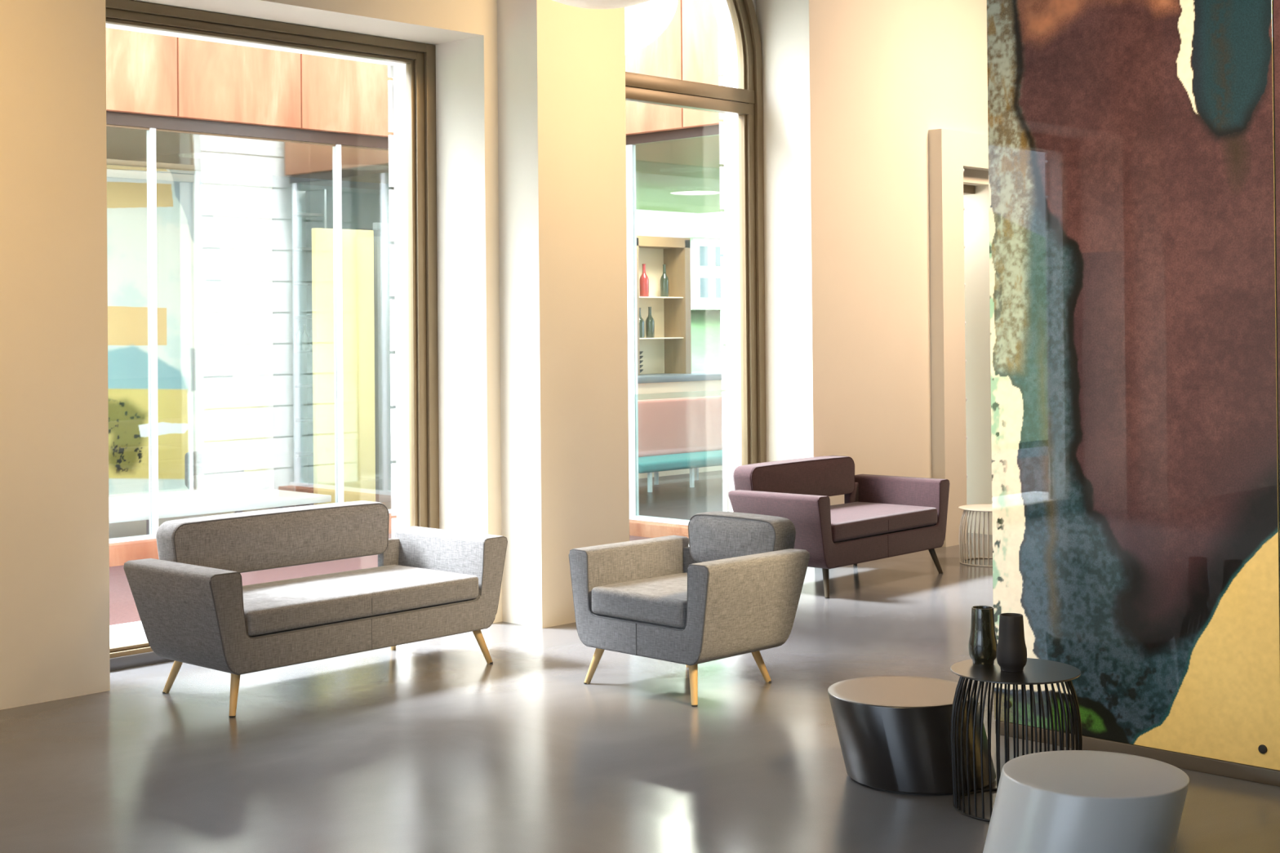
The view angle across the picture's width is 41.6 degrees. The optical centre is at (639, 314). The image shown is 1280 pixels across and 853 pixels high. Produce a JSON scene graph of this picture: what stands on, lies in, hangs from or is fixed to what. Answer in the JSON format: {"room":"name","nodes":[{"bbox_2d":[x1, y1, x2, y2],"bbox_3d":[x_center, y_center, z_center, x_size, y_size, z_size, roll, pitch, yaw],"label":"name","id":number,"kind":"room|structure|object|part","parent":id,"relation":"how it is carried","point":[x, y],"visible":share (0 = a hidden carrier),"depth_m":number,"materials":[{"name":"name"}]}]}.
{"room":"lobby lounge","nodes":[
{"label":"lobby lounge","id":0,"kind":"room"},
{"bbox_2d":[106,0,755,528],"bbox_3d":[-2.300,-0.566,7.748,0.169,4.300,20.000,-1,-1,44],"label":"window frame","id":1,"kind":"structure","parent":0,"point":[730,64],"depth_m":8.90,"materials":[{"name":"paint"}]},
{"bbox_2d":[109,621,146,645],"bbox_3d":[-2.949,1.560,7.402,0.560,0.095,10.600,-1,-1,44],"label":"trim","id":2,"kind":"structure","parent":1,"relation":"attached to","point":[127,633],"depth_m":7.96,"materials":[{"name":"stone"}]},
{"bbox_2d":[387,31,726,537],"bbox_3d":[-2.367,-0.521,7.812,0.018,4.333,20.000,-1,-1,44],"label":"trim","id":3,"kind":"structure","parent":1,"relation":"attached to","point":[390,68],"depth_m":8.90,"materials":[{"name":"paint"}]},
{"bbox_2d":[0,0,992,710],"bbox_3d":[-1.975,-0.571,7.436,0.730,4.300,20.000,-1,-1,44],"label":"wall","id":4,"kind":"structure","parent":0,"point":[531,212],"depth_m":8.62,"materials":[{"name":"paint"}]},
{"bbox_2d":[105,0,439,671],"bbox_3d":[-1.920,0.084,8.007,0.113,2.998,2.390,-1,-1,44],"label":"window","id":5,"kind":"structure","parent":4,"relation":"in","point":[420,68],"depth_m":8.78,"materials":[{"name":"brown metal"}]},
{"bbox_2d":[625,0,766,511],"bbox_3d":[0.019,-0.509,10.082,0.167,4.182,2.064,-1,-1,44],"label":"window","id":6,"kind":"structure","parent":4,"relation":"in","point":[745,101],"depth_m":10.71,"materials":[{"name":"brown metal"}]},
{"bbox_3d":[-0.030,0.998,10.102,0.032,1.030,1.700,-1,-1,44],"label":"glass guard rail","id":7,"kind":"part","parent":6,"relation":"part of","materials":[{"name":"clear glass"}]},
{"bbox_3d":[0.549,1.073,10.704,0.032,0.880,0.030,-1,-1,44],"label":"post","id":8,"kind":"part","parent":6,"relation":"part of","materials":[{"name":"white metal"}]},
{"bbox_3d":[0.035,-0.490,10.067,0.077,4.104,1.948,-1,-1,44],"label":"sash frame","id":9,"kind":"part","parent":6,"relation":"part of","materials":[{"name":"brown metal"}]},
{"bbox_3d":[0.040,-0.509,10.063,0.110,4.182,2.064,-1,-1,44],"label":"frame","id":10,"kind":"part","parent":6,"relation":"part of","materials":[{"name":"brown metal"}]},
{"bbox_2d":[928,128,988,546],"bbox_3d":[2.523,0.160,11.943,0.104,2.830,1.468,-1,-1,44],"label":"door","id":11,"kind":"structure","parent":4,"relation":"in","point":[950,151],"depth_m":11.44,"materials":[{"name":"paint"}]},
{"bbox_2d":[963,184,974,195],"bbox_3d":[2.139,-0.891,12.012,0.280,0.059,0.480,-1,-1,44],"label":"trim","id":12,"kind":"structure","parent":4,"relation":"attached to","point":[967,189],"depth_m":12.04,"materials":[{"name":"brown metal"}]},
{"bbox_2d":[0,533,1279,852],"bbox_3d":[2.444,1.564,3.199,12.940,0.120,20.000,-1,-1,44],"label":"floor","id":13,"kind":"structure","parent":0,"point":[430,745],"depth_m":5.95,"materials":[{"name":"concrete"}]},
{"bbox_2d":[123,500,507,717],"bbox_3d":[-1.397,1.222,7.292,0.751,0.706,1.570,-1,-1,42],"label":"sofa","id":14,"kind":"object","parent":13,"relation":"on","point":[193,604],"visible":1,"depth_m":7.13,"materials":[{"name":"grey fabric"}]},
{"bbox_3d":[-1.931,1.485,6.998,0.103,0.185,0.038,-1,0,4],"label":"leg","id":15,"kind":"part","parent":14,"relation":"part of","materials":[{"name":"brown wood"}]},
{"bbox_3d":[-1.590,1.478,6.585,0.039,0.184,0.099,-1,0,5],"label":"leg","id":16,"kind":"part","parent":14,"relation":"part of","materials":[{"name":"brown wood"}]},
{"bbox_2d":[155,500,388,573],"bbox_3d":[-1.610,0.995,7.484,0.183,0.246,1.156,-1,-1,42],"label":"cushion","id":17,"kind":"object","parent":14,"relation":"on","point":[242,542],"depth_m":7.39,"materials":[{"name":"grey fabric"}]},
{"bbox_2d":[242,564,478,636],"bbox_3d":[-1.339,1.214,7.239,0.590,0.114,1.224,-1,-1,42],"label":"seat cushion","id":18,"kind":"object","parent":14,"relation":"on","point":[303,606],"depth_m":7.11,"materials":[{"name":"grey fabric"}]},
{"bbox_3d":[-1.157,1.484,7.851,0.038,0.185,0.103,0,0,-10],"label":"leg","id":19,"kind":"part","parent":14,"relation":"part of","materials":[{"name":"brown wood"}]},
{"bbox_3d":[-0.712,1.478,7.552,0.099,0.184,0.039,0,0,-11],"label":"leg","id":20,"kind":"part","parent":14,"relation":"part of","materials":[{"name":"brown wood"}]},
{"bbox_2d":[568,511,809,706],"bbox_3d":[0.246,1.216,7.137,0.748,0.684,0.814,0,-1,-45],"label":"armchair","id":21,"kind":"object","parent":13,"relation":"on","point":[734,587],"visible":1,"depth_m":6.95,"materials":[{"name":"grey fabric"}]},
{"bbox_3d":[-0.186,1.470,7.104,0.099,0.184,0.039,-1,0,8],"label":"leg","id":22,"kind":"part","parent":21,"relation":"part of","materials":[{"name":"brown wood"}]},
{"bbox_2d":[591,572,687,628],"bbox_3d":[0.190,1.194,7.082,0.590,0.124,0.548,0,-1,-45],"label":"seat cushion","id":23,"kind":"object","parent":21,"relation":"on","point":[637,600],"depth_m":6.94,"materials":[{"name":"grey fabric"}]},
{"bbox_3d":[0.217,1.463,6.700,0.039,0.184,0.099,0,0,-8],"label":"leg","id":24,"kind":"part","parent":21,"relation":"part of","materials":[{"name":"brown wood"}]},
{"bbox_2d":[688,511,795,561],"bbox_3d":[0.444,0.984,7.339,0.182,0.220,0.516,0,-1,-45],"label":"cushion","id":25,"kind":"object","parent":21,"relation":"on","point":[716,535],"depth_m":7.26,"materials":[{"name":"grey fabric"}]},
{"bbox_3d":[0.501,1.463,7.103,0.103,0.185,0.038,0,0,-7],"label":"leg","id":26,"kind":"part","parent":21,"relation":"part of","materials":[{"name":"brown wood"}]},
{"bbox_2d":[728,455,949,598],"bbox_3d":[1.153,1.225,9.958,0.751,0.696,1.380,-1,-1,41],"label":"sofa","id":27,"kind":"object","parent":13,"relation":"on","point":[880,517],"visible":0.75,"depth_m":9.83,"materials":[{"name":"fabric"}]},
{"bbox_2d":[733,455,853,496],"bbox_3d":[0.938,0.999,10.147,0.183,0.236,1.060,-1,-1,41],"label":"cushion","id":28,"kind":"object","parent":27,"relation":"on","point":[829,475],"depth_m":10.06,"materials":[{"name":"fabric"}]},
{"bbox_3d":[1.027,1.477,9.312,0.039,0.184,0.099,-1,0,4],"label":"leg","id":29,"kind":"part","parent":27,"relation":"part of","materials":[{"name":"brown wood"}]},
{"bbox_2d":[830,502,937,542],"bbox_3d":[1.212,1.213,9.906,0.590,0.114,1.100,-1,-1,41],"label":"seat cushion","id":30,"kind":"object","parent":27,"relation":"on","point":[850,522],"depth_m":9.80,"materials":[{"name":"fabric"}]},
{"bbox_3d":[1.778,1.477,10.164,0.099,0.184,0.039,0,0,-12],"label":"leg","id":31,"kind":"part","parent":27,"relation":"part of","materials":[{"name":"brown wood"}]},
{"bbox_2d":[827,675,995,795],"bbox_3d":[0.902,1.396,5.598,0.537,0.284,0.528,-1,-1,44],"label":"table","id":32,"kind":"object","parent":13,"relation":"on","point":[894,732],"visible":0.87,"depth_m":5.40,"materials":[{"name":"black paint"}]},
{"bbox_2d":[958,504,992,567],"bbox_3d":[2.210,1.393,10.601,0.399,0.348,0.399,-1,-1,44],"label":"table","id":33,"kind":"object","parent":13,"relation":"on","point":[974,508],"visible":0.49,"depth_m":10.56,"materials":[{"name":"beige metal"}]},
{"bbox_2d":[950,657,1082,822],"bbox_3d":[1.167,1.318,5.225,0.399,0.428,0.399,-1,-1,44],"label":"table","id":34,"kind":"object","parent":13,"relation":"on","point":[1038,672],"visible":0.84,"depth_m":5.16,"materials":[{"name":"black metal"}]},
{"bbox_2d":[968,605,997,665],"bbox_3d":[1.086,1.018,5.329,0.090,0.177,0.090,-1,-1,44],"label":"vase","id":35,"kind":"object","parent":34,"relation":"on","point":[983,642],"visible":0.98,"depth_m":5.30,"materials":[{"name":"ceramic"}]},
{"bbox_2d":[996,613,1026,672],"bbox_3d":[1.152,1.019,5.217,0.093,0.172,0.093,-1,-1,44],"label":"vase","id":36,"kind":"object","parent":34,"relation":"on","point":[1011,650],"visible":1,"depth_m":5.18,"materials":[{"name":"ceramic"}]},
{"bbox_2d":[982,750,1189,852],"bbox_3d":[1.200,1.385,4.558,0.538,0.284,0.532,-1,-1,44],"label":"table","id":37,"kind":"object","parent":13,"relation":"on","point":[1064,801],"visible":1,"depth_m":4.40,"materials":[{"name":"white paint"}]},
{"bbox_2d":[1273,40,1279,533],"bbox_3d":[4.744,-0.693,3.033,9.335,4.250,0.175,-1,-1,44],"label":"wall","id":38,"kind":"structure","parent":0,"point":[1273,40],"depth_m":5.47,"materials":[{"name":"paint"}]},
{"bbox_2d":[986,0,1279,770],"bbox_3d":[1.675,-0.294,5.822,1.066,3.548,0.038,-1,-1,44],"label":"art panel","id":39,"kind":"object","parent":38,"relation":"attached to","point":[1132,198],"visible":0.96,"depth_m":5.77,"materials":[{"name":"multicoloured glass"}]},
{"bbox_2d":[995,720,1279,786],"bbox_3d":[4.749,1.457,3.008,9.345,0.050,0.225,-1,-1,44],"label":"baseboard","id":40,"kind":"structure","parent":38,"relation":"attached to","point":[1179,760],"depth_m":5.67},
{"bbox_2d":[1273,0,1279,511],"bbox_3d":[2.450,-0.307,5.072,1.078,3.548,0.012,-1,-1,44],"label":"art panel","id":41,"kind":"object","parent":38,"relation":"attached to","point":[1276,2],"visible":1,"depth_m":5.44,"materials":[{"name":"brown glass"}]},
{"bbox_3d":[2.346,-2.870,3.291,13.100,0.150,20.000,-1,-1,44],"label":"ceiling","id":42,"kind":"structure","parent":0,"visible":0},
{"bbox_2d":[552,0,649,8],"bbox_3d":[-0.091,-1.715,3.620,0.620,2.110,0.620,-1,-1,44],"label":"pendant lamp","id":43,"kind":"object","parent":42,"relation":"hanging from","point":[591,4],"visible":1,"depth_m":3.60,"materials":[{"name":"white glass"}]},
{"label":"outside","id":44,"kind":"structure","parent":0,"visible":0},
{"bbox_2d":[635,208,725,371],"bbox_3d":[-31.504,-29.825,141.050,150.000,67.255,400.000,-1,-1,44],"label":"hillside","id":45,"kind":"structure","parent":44,"point":[705,325],"depth_m":85.16,"materials":[{"name":"green plant"}]},
{"bbox_2d":[636,213,724,310],"bbox_3d":[3.438,-2.711,88.151,4.800,5.000,7.200,-1,-1,44],"label":"house","id":46,"kind":"structure","parent":45,"relation":"on","point":[703,231],"depth_m":85.41,"materials":[{"name":"white"}]},
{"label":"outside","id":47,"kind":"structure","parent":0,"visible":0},
{"bbox_3d":[34.068,2.181,78.174,31.900,0.100,400.000,-1,-1,44],"label":"lawn","id":48,"kind":"structure","parent":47,"visible":0},
{"bbox_2d":[711,303,723,370],"bbox_3d":[1.294,0.920,26.472,0.320,2.170,0.320,-1,-1,44],"label":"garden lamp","id":49,"kind":"object","parent":48,"relation":"on","point":[717,306],"visible":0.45,"depth_m":26.46,"materials":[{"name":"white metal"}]},
{"bbox_3d":[1.284,-0.120,26.480,0.320,0.090,0.320,-1,-1,44],"label":"lamp shade","id":50,"kind":"part","parent":49,"relation":"part of","materials":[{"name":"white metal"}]},
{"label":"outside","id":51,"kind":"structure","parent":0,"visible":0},
{"bbox_2d":[109,533,649,625],"bbox_3d":[0.766,1.681,13.122,3.100,0.120,100.000,-1,-1,44],"label":"ground","id":52,"kind":"structure","parent":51,"point":[122,607],"depth_m":10.48,"materials":[{"name":"ceramic"}]},
{"bbox_2d":[106,0,724,566],"bbox_3d":[-1.972,-0.336,12.976,6.200,4.200,14.000,-1,-1,44],"label":"pavilion","id":53,"kind":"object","parent":52,"relation":"on","point":[304,122],"visible":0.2,"depth_m":12.26,"materials":[{"name":"metal"}]},
{"bbox_3d":[-3.497,-1.667,11.040,0.090,0.663,0.983,-1,-1,44],"label":"fascia panel","id":54,"kind":"part","parent":53,"relation":"part of","materials":[{"name":"metal"}]},
{"bbox_2d":[106,164,273,497],"bbox_3d":[-3.925,0.184,13.921,0.040,2.770,2.060,-1,-1,44],"label":"mural","id":55,"kind":"object","parent":53,"relation":"on","point":[215,268],"visible":0.64,"depth_m":14.07},
{"bbox_2d":[108,488,331,534],"bbox_3d":[-3.874,1.461,11.697,1.220,0.220,3.320,-1,-1,44],"label":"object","id":56,"kind":"object","parent":53,"relation":"on","point":[131,508],"visible":0.41,"depth_m":12.09,"materials":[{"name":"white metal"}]},
{"bbox_3d":[-3.354,1.480,11.531,0.040,0.170,0.040,-1,-1,44],"label":"leg","id":57,"kind":"part","parent":56,"relation":"part of","materials":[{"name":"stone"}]},
{"bbox_2d":[184,448,271,493],"bbox_3d":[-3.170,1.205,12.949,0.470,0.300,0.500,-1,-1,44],"label":"lounge chair","id":58,"kind":"object","parent":56,"relation":"on","point":[212,471],"visible":1,"depth_m":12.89,"materials":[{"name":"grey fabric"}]},
{"bbox_3d":[-3.304,1.197,13.077,0.100,0.280,0.500,-1,-1,44],"label":"backrest","id":59,"kind":"part","parent":58,"relation":"part of","materials":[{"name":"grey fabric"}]},
{"bbox_3d":[-3.159,1.290,12.938,0.440,0.130,0.500,-1,-1,44],"label":"seat","id":60,"kind":"part","parent":58,"relation":"part of","materials":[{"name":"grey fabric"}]},
{"bbox_3d":[-2.808,-1.667,11.759,0.090,0.663,0.984,-1,-1,44],"label":"fascia panel","id":61,"kind":"part","parent":53,"relation":"part of","materials":[{"name":"metal"}]},
{"bbox_3d":[-3.906,1.494,10.641,0.065,0.024,7.950,-1,-1,44],"label":"sill rail","id":62,"kind":"part","parent":53,"relation":"part of","materials":[{"name":"white metal"}]},
{"bbox_2d":[271,186,326,508],"bbox_3d":[-2.782,0.278,13.781,0.280,2.600,0.340,-1,-1,44],"label":"shelf unit","id":63,"kind":"object","parent":53,"relation":"on","point":[295,213],"visible":0.72,"depth_m":13.71,"materials":[{"name":"stone"}]},
{"bbox_2d":[294,334,297,351],"bbox_3d":[-2.816,0.202,13.675,0.052,0.190,0.052,-1,-1,44],"label":"bottle","id":64,"kind":"object","parent":63,"relation":"on","point":[295,340],"visible":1,"depth_m":13.66,"materials":[{"name":"grey"}]},
{"bbox_2d":[296,320,302,350],"bbox_3d":[-2.775,0.177,13.719,0.052,0.240,0.052,-1,-1,44],"label":"bottle","id":65,"kind":"object","parent":63,"relation":"on","point":[299,335],"visible":1,"depth_m":13.70,"materials":[{"name":"grey"}]},
{"bbox_2d":[302,324,307,350],"bbox_3d":[-2.740,0.192,13.755,0.052,0.210,0.052,-1,-1,44],"label":"bottle","id":66,"kind":"object","parent":63,"relation":"on","point":[304,334],"visible":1,"depth_m":13.73,"materials":[{"name":"grey"}]},
{"bbox_2d":[307,329,312,350],"bbox_3d":[-2.698,0.212,13.798,0.052,0.170,0.052,-1,-1,44],"label":"bottle","id":67,"kind":"object","parent":63,"relation":"on","point":[310,337],"visible":0.86,"depth_m":13.78,"materials":[{"name":"grey"}]},
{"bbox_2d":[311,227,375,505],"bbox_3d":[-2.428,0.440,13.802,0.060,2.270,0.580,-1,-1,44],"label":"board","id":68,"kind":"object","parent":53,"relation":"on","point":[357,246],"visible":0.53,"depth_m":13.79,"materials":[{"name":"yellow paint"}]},
{"bbox_3d":[-2.119,-1.667,12.477,0.090,0.663,0.984,-1,-1,44],"label":"fascia panel","id":69,"kind":"part","parent":53,"relation":"part of","materials":[{"name":"metal"}]},
{"bbox_2d":[373,222,395,502],"bbox_3d":[-2.103,0.405,14.169,0.060,2.340,0.300,-1,-1,44],"label":"board","id":70,"kind":"object","parent":53,"relation":"on","point":[383,408],"visible":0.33,"depth_m":14.07,"materials":[{"name":"paint"}]},
{"bbox_3d":[-0.032,-1.889,12.424,0.988,1.118,0.090,-1,-1,44],"label":"fascia panel","id":71,"kind":"part","parent":53,"relation":"part of","materials":[{"name":"metal"}]},
{"bbox_3d":[-0.056,1.512,12.528,2.860,0.029,0.065,-1,-1,44],"label":"sill rail","id":72,"kind":"part","parent":53,"relation":"part of","materials":[{"name":"white metal"}]},
{"bbox_2d":[637,395,722,492],"bbox_3d":[0.475,1.172,15.479,0.570,0.780,1.960,-1,-1,44],"label":"banquette","id":73,"kind":"object","parent":53,"relation":"on","point":[682,433],"visible":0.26,"depth_m":15.53,"materials":[{"name":"pink fabric"}]},
{"bbox_3d":[0.087,1.470,14.743,0.030,0.180,0.030,-1,-1,44],"label":"leg","id":74,"kind":"part","parent":73,"relation":"part of","materials":[{"name":"white metal"}]},
{"bbox_3d":[0.150,1.475,15.445,0.030,0.180,0.030,-1,-1,44],"label":"leg","id":75,"kind":"part","parent":73,"relation":"part of","materials":[{"name":"white metal"}]},
{"bbox_3d":[0.305,1.045,15.643,0.100,0.520,1.900,-1,-1,44],"label":"backrest","id":76,"kind":"part","parent":73,"relation":"part of","materials":[{"name":"pink fabric"}]},
{"bbox_3d":[0.495,1.337,15.460,0.520,0.100,1.960,-1,-1,44],"label":"seat","id":77,"kind":"part","parent":73,"relation":"part of","materials":[{"name":"teal fabric"}]},
{"bbox_3d":[0.468,1.470,15.140,0.030,0.180,0.030,-1,-1,44],"label":"leg","id":78,"kind":"part","parent":73,"relation":"part of","materials":[{"name":"white metal"}]},
{"bbox_3d":[0.531,1.475,15.842,0.030,0.180,0.030,-1,-1,44],"label":"leg","id":79,"kind":"part","parent":73,"relation":"part of","materials":[{"name":"white metal"}]},
{"bbox_2d":[637,370,725,478],"bbox_3d":[0.102,1.091,16.738,0.850,0.970,2.900,-1,-1,44],"label":"bar counter","id":80,"kind":"object","parent":53,"relation":"on","point":[701,382],"depth_m":16.50,"materials":[{"name":"stone"}]},
{"bbox_2d":[636,235,691,375],"bbox_3d":[0.104,-0.082,16.971,0.340,1.380,0.840,-1,-1,44],"label":"bar cabinet","id":81,"kind":"object","parent":80,"relation":"on","point":[669,351],"visible":0.64,"depth_m":17.15,"materials":[{"name":"brown wood"}]},
{"bbox_2d":[639,307,644,337],"bbox_3d":[-0.011,0.087,16.804,0.110,0.300,0.110,-1,-1,44],"label":"bottle","id":82,"kind":"object","parent":81,"relation":"on","point":[641,320],"visible":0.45,"depth_m":16.76,"materials":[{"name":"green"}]},
{"bbox_2d":[639,263,648,296],"bbox_3d":[0.041,-0.338,16.865,0.096,0.330,0.096,-1,-1,44],"label":"bottle","id":83,"kind":"object","parent":81,"relation":"on","point":[643,280],"visible":0.93,"depth_m":16.83,"materials":[{"name":"red glass"}]},
{"bbox_2d":[645,306,654,337],"bbox_3d":[0.100,0.082,16.920,0.090,0.310,0.090,-1,-1,44],"label":"bottle","id":84,"kind":"object","parent":81,"relation":"on","point":[650,323],"visible":1,"depth_m":16.89,"materials":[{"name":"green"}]},
{"bbox_2d":[660,264,669,297],"bbox_3d":[0.248,-0.338,17.082,0.090,0.330,0.090,-1,-1,44],"label":"bottle","id":85,"kind":"object","parent":81,"relation":"on","point":[664,279],"visible":0.92,"depth_m":17.05,"materials":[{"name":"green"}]},
{"bbox_2d":[637,370,721,383],"bbox_3d":[0.098,0.636,16.742,0.850,0.060,2.900,-1,-1,44],"label":"countertop","id":86,"kind":"structure","parent":80,"relation":"on","point":[713,375],"depth_m":16.56,"materials":[{"name":"stone"}]},
{"bbox_3d":[0.599,-1.900,11.819,0.738,1.118,0.090,-1,-1,44],"label":"fascia panel","id":87,"kind":"part","parent":53,"relation":"part of","materials":[{"name":"metal"}]}
]}

